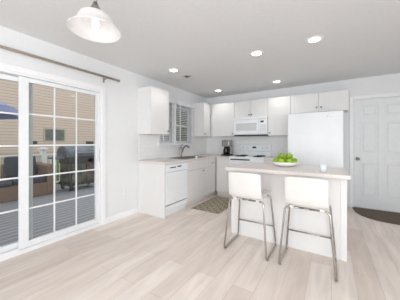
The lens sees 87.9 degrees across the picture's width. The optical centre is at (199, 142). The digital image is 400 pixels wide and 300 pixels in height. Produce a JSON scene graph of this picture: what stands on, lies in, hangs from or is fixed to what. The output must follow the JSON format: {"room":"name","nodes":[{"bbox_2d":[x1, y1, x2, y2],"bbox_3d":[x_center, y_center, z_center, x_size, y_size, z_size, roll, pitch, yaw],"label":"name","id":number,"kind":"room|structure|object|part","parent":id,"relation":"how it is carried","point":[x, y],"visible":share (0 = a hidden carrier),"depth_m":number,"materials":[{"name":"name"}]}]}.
{"room":"kitchen","nodes":[
{"label":"kitchen","id":0,"kind":"room"},
{"bbox_2d":[0,26,205,217],"bbox_3d":[-2.145,0.071,2.151,0.140,2.560,8.740,0,0,32],"label":"wall","id":1,"kind":"structure","parent":0,"point":[122,150],"depth_m":3.25,"materials":[{"name":"paint"}]},
{"bbox_2d":[0,62,105,261],"bbox_3d":[-2.025,0.201,2.326,0.156,2.060,2.005,0,0,32],"label":"door","id":2,"kind":"structure","parent":1,"relation":"in","point":[25,77],"depth_m":2.43,"materials":[{"name":"paint"}]},
{"bbox_3d":[-2.254,0.224,2.007,0.040,1.914,1.040,0,0,32],"label":"sliding panel","id":3,"kind":"part","parent":2,"relation":"part of","materials":[{"name":"glass"}]},
{"bbox_3d":[-1.756,0.225,2.690,0.040,1.919,0.931,0,0,32],"label":"fixed panel","id":4,"kind":"part","parent":2,"relation":"part of","materials":[{"name":"glass"}]},
{"bbox_2d":[0,45,119,82],"bbox_3d":[-1.948,-0.945,2.240,0.095,0.091,2.473,0,0,32],"label":"curtain rod","id":5,"kind":"object","parent":1,"relation":"attached to","point":[1,46],"visible":1,"depth_m":2.51,"materials":[{"name":"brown metal"}]},
{"bbox_2d":[106,207,137,223],"bbox_3d":[-2.727,1.186,1.086,0.014,0.090,6.118,0,0,32],"label":"baseboard","id":6,"kind":"structure","parent":1,"relation":"attached to","point":[135,210],"depth_m":3.37,"materials":[{"name":"paint"}]},
{"bbox_2d":[138,86,168,134],"bbox_3d":[-0.828,-0.550,3.764,0.358,0.807,0.455,0,0,32],"label":"upper cabinet","id":7,"kind":"object","parent":1,"relation":"attached to","point":[153,102],"visible":1,"depth_m":3.62,"materials":[{"name":"white wood"}]},
{"bbox_3d":[-0.710,-0.550,3.689,0.020,0.803,0.451,0,0,32],"label":"door","id":8,"kind":"part","parent":7,"relation":"part of","materials":[{"name":"white wood"}]},
{"bbox_2d":[157,99,194,146],"bbox_3d":[-0.547,-0.411,4.609,0.210,1.015,1.223,0,0,32],"label":"window","id":9,"kind":"structure","parent":1,"relation":"in","point":[176,138],"depth_m":4.74,"materials":[{"name":"white plastic"}]},
{"bbox_3d":[-0.766,-0.409,4.370,0.037,0.820,0.385,0,0,32],"label":"sash","id":10,"kind":"part","parent":9,"relation":"part of","materials":[{"name":"white plastic"}]},
{"bbox_2d":[159,99,174,143],"bbox_3d":[-0.669,-0.436,4.265,0.048,0.926,0.450,0,0,32],"label":"window blind","id":11,"kind":"object","parent":9,"relation":"attached to","point":[170,100],"visible":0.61,"depth_m":4.35,"materials":[{"name":"white plastic"}]},
{"bbox_3d":[-0.488,0.064,4.572,0.071,0.065,1.223,0,0,32],"label":"sill","id":12,"kind":"part","parent":9,"relation":"part of","materials":[{"name":"paint"}]},
{"bbox_3d":[-0.458,-0.409,4.858,0.005,0.780,0.550,0,0,32],"label":"glass","id":13,"kind":"part","parent":9,"relation":"part of","materials":[{"name":"clear glass"}]},
{"bbox_3d":[-0.458,-0.409,4.858,0.037,0.820,0.590,0,0,32],"label":"sash","id":14,"kind":"part","parent":9,"relation":"part of","materials":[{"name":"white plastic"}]},
{"bbox_2d":[177,101,193,143],"bbox_3d":[-0.326,-0.436,4.808,0.048,0.926,0.635,0,0,32],"label":"window blind","id":15,"kind":"object","parent":9,"relation":"attached to","point":[178,102],"visible":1,"depth_m":4.78,"materials":[{"name":"white plastic"}]},
{"bbox_2d":[192,103,210,136],"bbox_3d":[0.145,-0.550,5.301,0.358,0.807,0.684,0,0,32],"label":"upper cabinet","id":16,"kind":"object","parent":1,"relation":"attached to","point":[202,111],"visible":0.86,"depth_m":5.04,"materials":[{"name":"white wood"}]},
{"bbox_3d":[0.164,-0.550,5.069,0.020,0.803,0.306,0,0,32],"label":"door","id":17,"kind":"part","parent":16,"relation":"part of","materials":[{"name":"white wood"}]},
{"bbox_2d":[139,134,287,159],"bbox_3d":[0.470,0.086,4.099,2.192,0.461,2.369,0,0,32],"label":"backsplash","id":18,"kind":"structure","parent":1,"relation":"attached to","point":[148,147],"depth_m":4.75,"materials":[{"name":"tile"}]},
{"bbox_2d":[0,0,399,97],"bbox_3d":[0.207,-1.269,0.638,5.733,0.120,8.700,0,0,32],"label":"ceiling","id":19,"kind":"structure","parent":0,"point":[212,42],"depth_m":2.37,"materials":[{"name":"paint"}]},
{"bbox_2d":[66,0,121,42],"bbox_3d":[-0.767,-1.011,1.522,0.360,0.394,0.360,0,0,32],"label":"pendant lamp","id":20,"kind":"object","parent":19,"relation":"hanging from","point":[91,23],"visible":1,"depth_m":1.56,"materials":[{"name":"white glass"}]},
{"bbox_3d":[-0.767,-0.880,1.522,0.052,0.084,0.052,0,0,32],"label":"bulb","id":21,"kind":"part","parent":20,"relation":"part of","materials":[{"name":"white glass"}]},
{"bbox_2d":[168,68,178,71],"bbox_3d":[-0.440,-1.205,3.474,0.190,0.008,0.190,0,0,32],"label":"recessed light","id":22,"kind":"object","parent":19,"relation":"in","point":[170,69],"visible":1,"depth_m":3.47,"materials":[{"name":"paint"}]},
{"bbox_2d":[250,50,263,56],"bbox_3d":[0.768,-1.205,2.816,0.190,0.008,0.190,0,0,32],"label":"recessed light","id":23,"kind":"object","parent":19,"relation":"in","point":[256,53],"visible":1,"depth_m":2.81,"materials":[{"name":"paint"}]},
{"bbox_2d":[305,35,323,43],"bbox_3d":[1.343,-1.205,2.435,0.190,0.008,0.190,0,0,32],"label":"recessed light","id":24,"kind":"object","parent":19,"relation":"in","point":[314,39],"visible":1,"depth_m":2.42,"materials":[{"name":"paint"}]},
{"bbox_2d":[0,193,399,299],"bbox_3d":[0.258,1.291,0.606,5.613,0.120,8.700,0,0,32],"label":"floor","id":25,"kind":"structure","parent":0,"point":[182,255],"depth_m":2.08,"materials":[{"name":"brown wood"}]},
{"bbox_2d":[138,163,165,218],"bbox_3d":[-0.826,0.797,3.523,0.619,0.868,0.030,0,0,32],"label":"cabinet end panel","id":26,"kind":"object","parent":25,"relation":"on","point":[151,177],"visible":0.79,"depth_m":3.49,"materials":[{"name":"white wood"}]},
{"bbox_2d":[166,162,187,215],"bbox_3d":[-0.630,0.797,3.778,0.580,0.865,0.600,0,0,32],"label":"dishwasher","id":27,"kind":"object","parent":25,"relation":"on","point":[176,174],"visible":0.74,"depth_m":3.60,"materials":[{"name":"white plastic"}]},
{"bbox_3d":[-0.444,1.181,3.660,0.020,0.097,0.594,0,0,32],"label":"kick plate","id":28,"kind":"part","parent":27,"relation":"part of","materials":[{"name":"white metal"}]},
{"bbox_3d":[-0.408,1.087,3.638,0.024,0.077,0.594,0,0,32],"label":"panel","id":29,"kind":"part","parent":27,"relation":"part of","materials":[{"name":"white metal"}]},
{"bbox_3d":[-0.403,0.763,3.635,0.032,0.535,0.594,0,0,32],"label":"door","id":30,"kind":"part","parent":27,"relation":"part of","materials":[{"name":"white metal"}]},
{"bbox_3d":[-0.403,0.429,3.634,0.034,0.124,0.594,0,0,32],"label":"control panel","id":31,"kind":"part","parent":27,"relation":"part of","materials":[{"name":"white plastic"}]},
{"bbox_2d":[185,159,206,206],"bbox_3d":[-0.291,0.796,4.341,0.648,0.867,0.711,0,0,32],"label":"base cabinet","id":32,"kind":"object","parent":25,"relation":"on","point":[197,170],"visible":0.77,"depth_m":4.17,"materials":[{"name":"white wood"}]},
{"bbox_3d":[-0.050,0.831,4.189,0.020,0.586,0.707,0,0,32],"label":"door","id":33,"kind":"part","parent":32,"relation":"part of","materials":[{"name":"white wood"}]},
{"bbox_3d":[-0.050,0.447,4.189,0.020,0.164,0.707,0,0,32],"label":"drawer","id":34,"kind":"part","parent":32,"relation":"part of","materials":[{"name":"white wood"}]},
{"bbox_2d":[204,158,216,198],"bbox_3d":[0.176,0.796,5.078,0.648,0.867,1.029,0,0,32],"label":"base cabinet","id":35,"kind":"object","parent":25,"relation":"on","point":[211,163],"visible":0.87,"depth_m":4.66,"materials":[{"name":"white wood"}]},
{"bbox_2d":[138,154,235,164],"bbox_3d":[-0.054,0.340,4.413,0.956,0.042,2.383,0,0,32],"label":"countertop","id":36,"kind":"structure","parent":35,"relation":"on","point":[162,161],"depth_m":3.90,"materials":[{"name":"stone"}]},
{"bbox_2d":[179,144,189,156],"bbox_3d":[-0.332,0.172,4.538,0.287,0.292,0.072,0,0,35],"label":"faucet","id":37,"kind":"object","parent":36,"relation":"on","point":[181,149],"visible":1,"depth_m":4.57,"materials":[{"name":"silver metal"}]},
{"bbox_2d":[173,156,203,158],"bbox_3d":[-0.239,0.337,4.395,0.440,0.048,0.770,0,0,32],"label":"sink","id":38,"kind":"object","parent":36,"relation":"in","point":[185,157],"visible":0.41,"depth_m":4.59,"materials":[{"name":"silver metal"}]},
{"bbox_2d":[221,140,232,155],"bbox_3d":[0.658,0.134,5.078,0.200,0.370,0.235,0,0,32],"label":"coffee maker","id":39,"kind":"object","parent":36,"relation":"on","point":[227,151],"visible":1,"depth_m":5.01,"materials":[{"name":"black plastic"}]},
{"bbox_3d":[0.697,0.123,5.139,0.190,0.330,0.090,0,0,32],"label":"water tank","id":40,"kind":"part","parent":39,"relation":"part of","materials":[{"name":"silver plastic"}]},
{"bbox_3d":[0.246,0.447,4.656,0.020,0.164,0.386,0,0,32],"label":"drawer","id":41,"kind":"part","parent":35,"relation":"part of","materials":[{"name":"white wood"}]},
{"bbox_3d":[0.246,0.831,4.656,0.020,0.586,0.386,0,0,32],"label":"door","id":42,"kind":"part","parent":35,"relation":"part of","materials":[{"name":"white wood"}]},
{"bbox_2d":[191,196,230,213],"bbox_3d":[0.345,1.226,4.149,0.575,0.008,1.020,0,0,32],"label":"runner rug","id":43,"kind":"object","parent":25,"relation":"on","point":[216,205],"visible":0.8,"depth_m":4.03,"materials":[{"name":"beige fabric"}]},
{"bbox_2d":[216,158,230,196],"bbox_3d":[0.681,0.796,5.001,0.345,0.867,0.619,0,0,32],"label":"base cabinet","id":44,"kind":"object","parent":25,"relation":"on","point":[222,179],"visible":0.6,"depth_m":4.75,"materials":[{"name":"white wood"}]},
{"bbox_2d":[224,172,275,260],"bbox_3d":[0.587,0.779,2.433,0.504,0.904,0.471,0,0,32],"label":"bar stool","id":45,"kind":"object","parent":25,"relation":"on","point":[245,186],"visible":1,"depth_m":2.27,"materials":[{"name":"white plastic"}]},
{"bbox_3d":[0.477,0.930,2.520,0.219,0.600,0.442,0,0,32],"label":"leg frame","id":46,"kind":"part","parent":45,"relation":"part of","materials":[{"name":"silver metal"}]},
{"bbox_3d":[0.712,0.930,2.371,0.219,0.600,0.442,0,0,32],"label":"leg frame","id":47,"kind":"part","parent":45,"relation":"part of","materials":[{"name":"silver metal"}]},
{"bbox_2d":[229,144,271,171],"bbox_3d":[1.129,0.638,4.661,0.770,1.184,0.696,0,0,32],"label":"range","id":48,"kind":"object","parent":25,"relation":"on","point":[254,153],"visible":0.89,"depth_m":4.73,"materials":[{"name":"white metal"}]},
{"bbox_3d":[0.979,0.696,4.425,0.762,0.530,0.031,0,0,32],"label":"oven door","id":49,"kind":"part","parent":48,"relation":"part of","materials":[{"name":"white metal"}]},
{"bbox_3d":[0.981,0.375,4.428,0.762,0.072,0.023,0,0,32],"label":"panel","id":50,"kind":"part","parent":48,"relation":"part of","materials":[{"name":"white metal"}]},
{"bbox_2d":[229,155,271,158],"bbox_3d":[1.145,0.322,4.687,0.770,0.025,0.635,0,0,32],"label":"cooktop","id":51,"kind":"object","parent":48,"relation":"in","point":[237,156],"depth_m":4.54,"materials":[{"name":"white metal"}]},
{"bbox_2d":[225,162,350,261],"bbox_3d":[1.099,0.775,2.683,1.330,0.912,0.789,0,0,32],"label":"kitchen island","id":52,"kind":"object","parent":25,"relation":"on","point":[273,176],"visible":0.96,"depth_m":2.42,"materials":[{"name":"laminate"}]},
{"bbox_2d":[225,162,350,179],"bbox_3d":[1.098,0.340,2.681,1.330,0.042,0.785,0,0,32],"label":"island countertop","id":53,"kind":"structure","parent":52,"relation":"on","point":[298,170],"depth_m":2.45,"materials":[{"name":"stone"}]},
{"bbox_2d":[271,161,298,166],"bbox_3d":[1.148,0.287,2.800,0.352,0.062,0.352,0,0,32],"label":"fruit bowl","id":54,"kind":"object","parent":53,"relation":"on","point":[281,164],"visible":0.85,"depth_m":2.67,"materials":[{"name":"ceramic"}]},
{"bbox_2d":[278,153,284,158],"bbox_3d":[1.096,0.186,2.795,0.088,0.091,0.088,0,0,-33],"label":"apple","id":55,"kind":"object","parent":54,"relation":"in","point":[281,155],"visible":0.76,"depth_m":2.76,"materials":[{"name":"green food"}]},
{"bbox_3d":[1.150,0.257,2.800,0.089,0.089,0.089,20,6,-11],"label":"apple","id":56,"kind":"object","parent":54,"relation":"in","visible":0},
{"bbox_2d":[286,153,292,158],"bbox_3d":[1.193,0.185,2.774,0.087,0.091,0.088,0,0,14],"label":"apple","id":57,"kind":"object","parent":56,"relation":"on","point":[288,155],"visible":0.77,"depth_m":2.74,"materials":[{"name":"green food"}]},
{"bbox_2d":[319,164,326,172],"bbox_3d":[1.327,0.276,2.237,0.076,0.085,0.076,0,0,32],"label":"drinking glass","id":58,"kind":"object","parent":53,"relation":"on","point":[322,167],"visible":0.98,"depth_m":2.21,"materials":[{"name":"white glass"}]},
{"bbox_3d":[1.498,0.797,2.167,0.058,0.868,0.026,0,0,32],"label":"corner trim","id":59,"kind":"part","parent":52,"relation":"part of","materials":[{"name":"white wood"}]},
{"bbox_2d":[278,177,337,281],"bbox_3d":[1.095,0.779,2.111,0.504,0.904,0.471,0,0,32],"label":"bar stool","id":60,"kind":"object","parent":25,"relation":"on","point":[305,193],"visible":1,"depth_m":1.94,"materials":[{"name":"white plastic"}]},
{"bbox_3d":[0.985,0.930,2.198,0.219,0.600,0.442,0,0,32],"label":"leg frame","id":61,"kind":"part","parent":60,"relation":"part of","materials":[{"name":"silver metal"}]},
{"bbox_3d":[1.221,0.930,2.049,0.219,0.600,0.442,0,0,32],"label":"leg frame","id":62,"kind":"part","parent":60,"relation":"part of","materials":[{"name":"silver metal"}]},
{"bbox_2d":[288,110,343,166],"bbox_3d":[2.186,0.347,3.942,0.865,1.763,0.740,0,0,32],"label":"refrigerator","id":63,"kind":"object","parent":25,"relation":"on","point":[314,138],"visible":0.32,"depth_m":3.63,"materials":[{"name":"white metal"}]},
{"bbox_2d":[352,207,399,224],"bbox_3d":[3.155,1.226,3.376,1.050,0.010,0.660,0,0,32],"label":"doormat","id":64,"kind":"object","parent":25,"relation":"on","point":[382,216],"visible":1,"depth_m":3.47,"materials":[{"name":"brown fabric"}]},
{"bbox_3d":[1.650,0.797,4.370,0.418,0.867,0.648,0,0,32],"label":"base cabinet","id":65,"kind":"object","parent":25,"relation":"on","visible":0},
{"bbox_2d":[264,156,276,160],"bbox_3d":[1.649,0.340,4.368,0.417,0.042,0.636,0,0,32],"label":"countertop","id":66,"kind":"structure","parent":65,"relation":"on","point":[272,157],"depth_m":4.18,"materials":[{"name":"stone"}]},
{"bbox_2d":[206,73,399,206],"bbox_3d":[2.577,0.071,4.251,5.593,2.560,0.140,0,0,32],"label":"wall","id":67,"kind":"structure","parent":0,"point":[389,83],"depth_m":4.01,"materials":[{"name":"paint"}]},
{"bbox_2d":[211,102,239,136],"bbox_3d":[0.625,-0.550,5.182,0.635,0.807,0.373,0,0,32],"label":"upper cabinet","id":68,"kind":"object","parent":67,"relation":"attached to","point":[223,114],"visible":0.94,"depth_m":5.04,"materials":[{"name":"white wood"}]},
{"bbox_2d":[235,98,267,117],"bbox_3d":[1.220,-0.761,4.805,0.770,0.385,0.373,0,0,32],"label":"upper cabinet","id":69,"kind":"object","parent":67,"relation":"attached to","point":[259,107],"visible":0.78,"depth_m":4.66,"materials":[{"name":"white wood"}]},
{"bbox_3d":[0.978,-0.761,4.784,0.381,0.381,0.020,0,0,32],"label":"door","id":70,"kind":"part","parent":69,"relation":"part of","materials":[{"name":"white wood"}]},
{"bbox_2d":[234,116,267,135],"bbox_3d":[1.207,-0.357,4.785,0.762,0.417,0.420,0,0,32],"label":"microwave","id":71,"kind":"object","parent":69,"relation":"attached to","point":[246,126],"visible":0.98,"depth_m":4.60,"materials":[{"name":"white plastic"}]},
{"bbox_3d":[1.037,-0.354,4.686,0.581,0.320,0.028,0,0,32],"label":"door","id":72,"kind":"part","parent":71,"relation":"part of","materials":[{"name":"white plastic"}]},
{"bbox_2d":[234,134,267,135],"bbox_3d":[1.211,-0.161,4.791,0.750,0.024,0.389,0,0,32],"label":"hood","id":73,"kind":"object","parent":71,"relation":"attached to","point":[234,134],"depth_m":4.62,"materials":[{"name":"white plastic"}]},
{"bbox_3d":[1.360,-0.354,4.481,0.178,0.320,0.028,0,0,32],"label":"control panel","id":74,"kind":"part","parent":71,"relation":"part of","materials":[{"name":"white plastic"}]},
{"bbox_3d":[1.304,-0.761,4.578,0.381,0.381,0.020,0,0,32],"label":"door","id":75,"kind":"part","parent":69,"relation":"part of","materials":[{"name":"white wood"}]},
{"bbox_2d":[268,96,290,135],"bbox_3d":[1.736,-0.550,4.478,0.449,0.807,0.373,0,0,32],"label":"upper cabinet","id":76,"kind":"object","parent":67,"relation":"attached to","point":[279,108],"visible":0.84,"depth_m":4.35,"materials":[{"name":"white wood"}]},
{"bbox_2d":[291,89,348,113],"bbox_3d":[2.335,-0.769,4.099,0.964,0.370,0.373,0,0,32],"label":"upper cabinet","id":77,"kind":"object","parent":67,"relation":"attached to","point":[338,100],"visible":0.98,"depth_m":3.93,"materials":[{"name":"white wood"}]},
{"bbox_3d":[2.059,-0.769,4.099,0.493,0.366,0.020,0,0,32],"label":"door","id":78,"kind":"part","parent":77,"relation":"part of","materials":[{"name":"white wood"}]},
{"bbox_3d":[2.466,-0.769,3.842,0.463,0.366,0.020,0,0,32],"label":"door","id":79,"kind":"part","parent":77,"relation":"part of","materials":[{"name":"white wood"}]},
{"bbox_2d":[350,92,399,212],"bbox_3d":[3.291,0.178,3.764,0.946,2.105,0.200,0,0,32],"label":"door","id":80,"kind":"structure","parent":67,"relation":"in","point":[374,121],"depth_m":3.79,"materials":[{"name":"paint"}]},
{"label":"outside","id":81,"kind":"structure","parent":0,"visible":0},
{"bbox_2d":[0,183,93,245],"bbox_3d":[-2.965,1.341,4.836,4.115,0.100,13.000,0,0,32],"label":"deck","id":82,"kind":"object","parent":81,"point":[64,211],"visible":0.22,"depth_m":3.83,"materials":[{"name":"grey wood"}]},
{"bbox_2d":[0,101,17,119],"bbox_3d":[-4.544,0.030,3.291,2.494,2.519,2.494,0,0,-37],"label":"patio umbrella","id":83,"kind":"object","parent":82,"relation":"on","point":[4,107],"visible":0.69,"depth_m":3.75,"materials":[{"name":"blue fabric"}]},
{"bbox_2d":[0,156,55,202],"bbox_3d":[-4.490,0.815,4.825,0.950,0.950,1.650,0,0,32],"label":"wicker sofa","id":84,"kind":"object","parent":82,"relation":"on","point":[42,185],"visible":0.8,"depth_m":4.99,"materials":[{"name":"wicker"}]},
{"bbox_2d":[0,180,11,187],"bbox_3d":[-4.622,0.910,4.430,0.690,0.118,0.780,0,0,32],"label":"seat cushion","id":85,"kind":"object","parent":84,"relation":"on","point":[4,183],"depth_m":4.51,"materials":[{"name":"fabric"}]},
{"bbox_2d":[4,156,36,176],"bbox_3d":[-4.478,0.591,5.191,0.233,0.501,0.620,0,0,32],"label":"cushion","id":86,"kind":"object","parent":84,"relation":"on","point":[10,163],"depth_m":5.00,"materials":[{"name":"fabric"}]},
{"bbox_2d":[5,175,44,185],"bbox_3d":[-4.242,0.900,5.030,0.690,0.138,0.620,0,0,32],"label":"seat cushion","id":87,"kind":"object","parent":84,"relation":"on","point":[40,180],"depth_m":4.94,"materials":[{"name":"fabric"}]},
{"bbox_3d":[-4.047,0.920,5.403,0.820,0.739,0.200,0,0,32],"label":"armrest","id":88,"kind":"part","parent":84,"relation":"part of","materials":[{"name":"wicker"}]},
{"bbox_2d":[0,147,59,182],"bbox_3d":[-4.029,0.716,6.723,0.200,1.149,9.050,0,0,32],"label":"deck railing","id":89,"kind":"object","parent":82,"relation":"on","point":[43,156],"visible":0.16,"depth_m":5.93,"materials":[{"name":"white wood"}]},
{"bbox_3d":[-4.042,0.351,6.702,0.100,0.040,9.000,0,0,32],"label":"rail","id":90,"kind":"part","parent":89,"relation":"part of","materials":[{"name":"white wood"}]},
{"bbox_3d":[-4.513,0.746,5.958,0.110,1.089,0.110,0,0,32],"label":"post","id":91,"kind":"part","parent":89,"relation":"part of","materials":[{"name":"white wood"}]},
{"bbox_2d":[48,146,93,190],"bbox_3d":[-3.393,0.689,5.912,0.666,1.204,1.440,0,0,32],"label":"gas grill","id":92,"kind":"object","parent":82,"relation":"on","point":[65,155],"visible":0.7,"depth_m":5.62,"materials":[{"name":"silver metal"}]},
{"bbox_2d":[48,157,64,159],"bbox_3d":[-3.740,0.406,5.404,0.500,0.050,0.210,0,0,32],"label":"shelf","id":93,"kind":"object","parent":92,"relation":"attached to","point":[56,158],"depth_m":5.28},
{"bbox_3d":[-3.411,0.851,5.474,0.050,0.640,0.050,0,0,32],"label":"leg","id":94,"kind":"part","parent":92,"relation":"part of","materials":[{"name":"black metal"}]},
{"bbox_3d":[-3.409,0.239,5.910,0.590,0.304,0.980,0,0,32],"label":"lid","id":95,"kind":"part","parent":92,"relation":"part of","materials":[{"name":"grey metal"}]},
{"bbox_2d":[59,180,93,186],"bbox_3d":[-3.410,1.111,5.923,0.580,0.080,0.880,0,0,32],"label":"shelf","id":96,"kind":"object","parent":92,"relation":"attached to","point":[79,182],"depth_m":5.61,"materials":[{"name":"black metal"}]},
{"bbox_3d":[-3.282,0.751,6.108,0.540,0.640,0.390,0,0,32],"label":"door panel","id":97,"kind":"part","parent":92,"relation":"part of","materials":[{"name":"metal"}]},
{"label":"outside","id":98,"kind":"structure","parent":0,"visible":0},
{"bbox_3d":[-14.590,2.241,21.074,32.800,0.100,60.000,0,0,32],"label":"lawn","id":99,"kind":"structure","parent":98,"visible":0},
{"bbox_2d":[0,156,58,183],"bbox_3d":[-5.671,1.327,6.570,1.583,2.060,5.914,0,0,32],"label":"hedge","id":100,"kind":"object","parent":99,"relation":"on","point":[57,161],"visible":0.02,"depth_m":7.12,"materials":[{"name":"green plant"}]},
{"bbox_2d":[0,79,93,167],"bbox_3d":[-14.156,-3.289,7.365,6.800,10.960,21.700,0,0,32],"label":"house","id":101,"kind":"structure","parent":99,"relation":"on","point":[42,95],"depth_m":11.29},
{"bbox_3d":[-8.069,-0.414,11.543,0.014,0.610,0.938,0,0,32],"label":"pane","id":102,"kind":"part","parent":101,"relation":"part of","materials":[{"name":"glass"}]}
]}

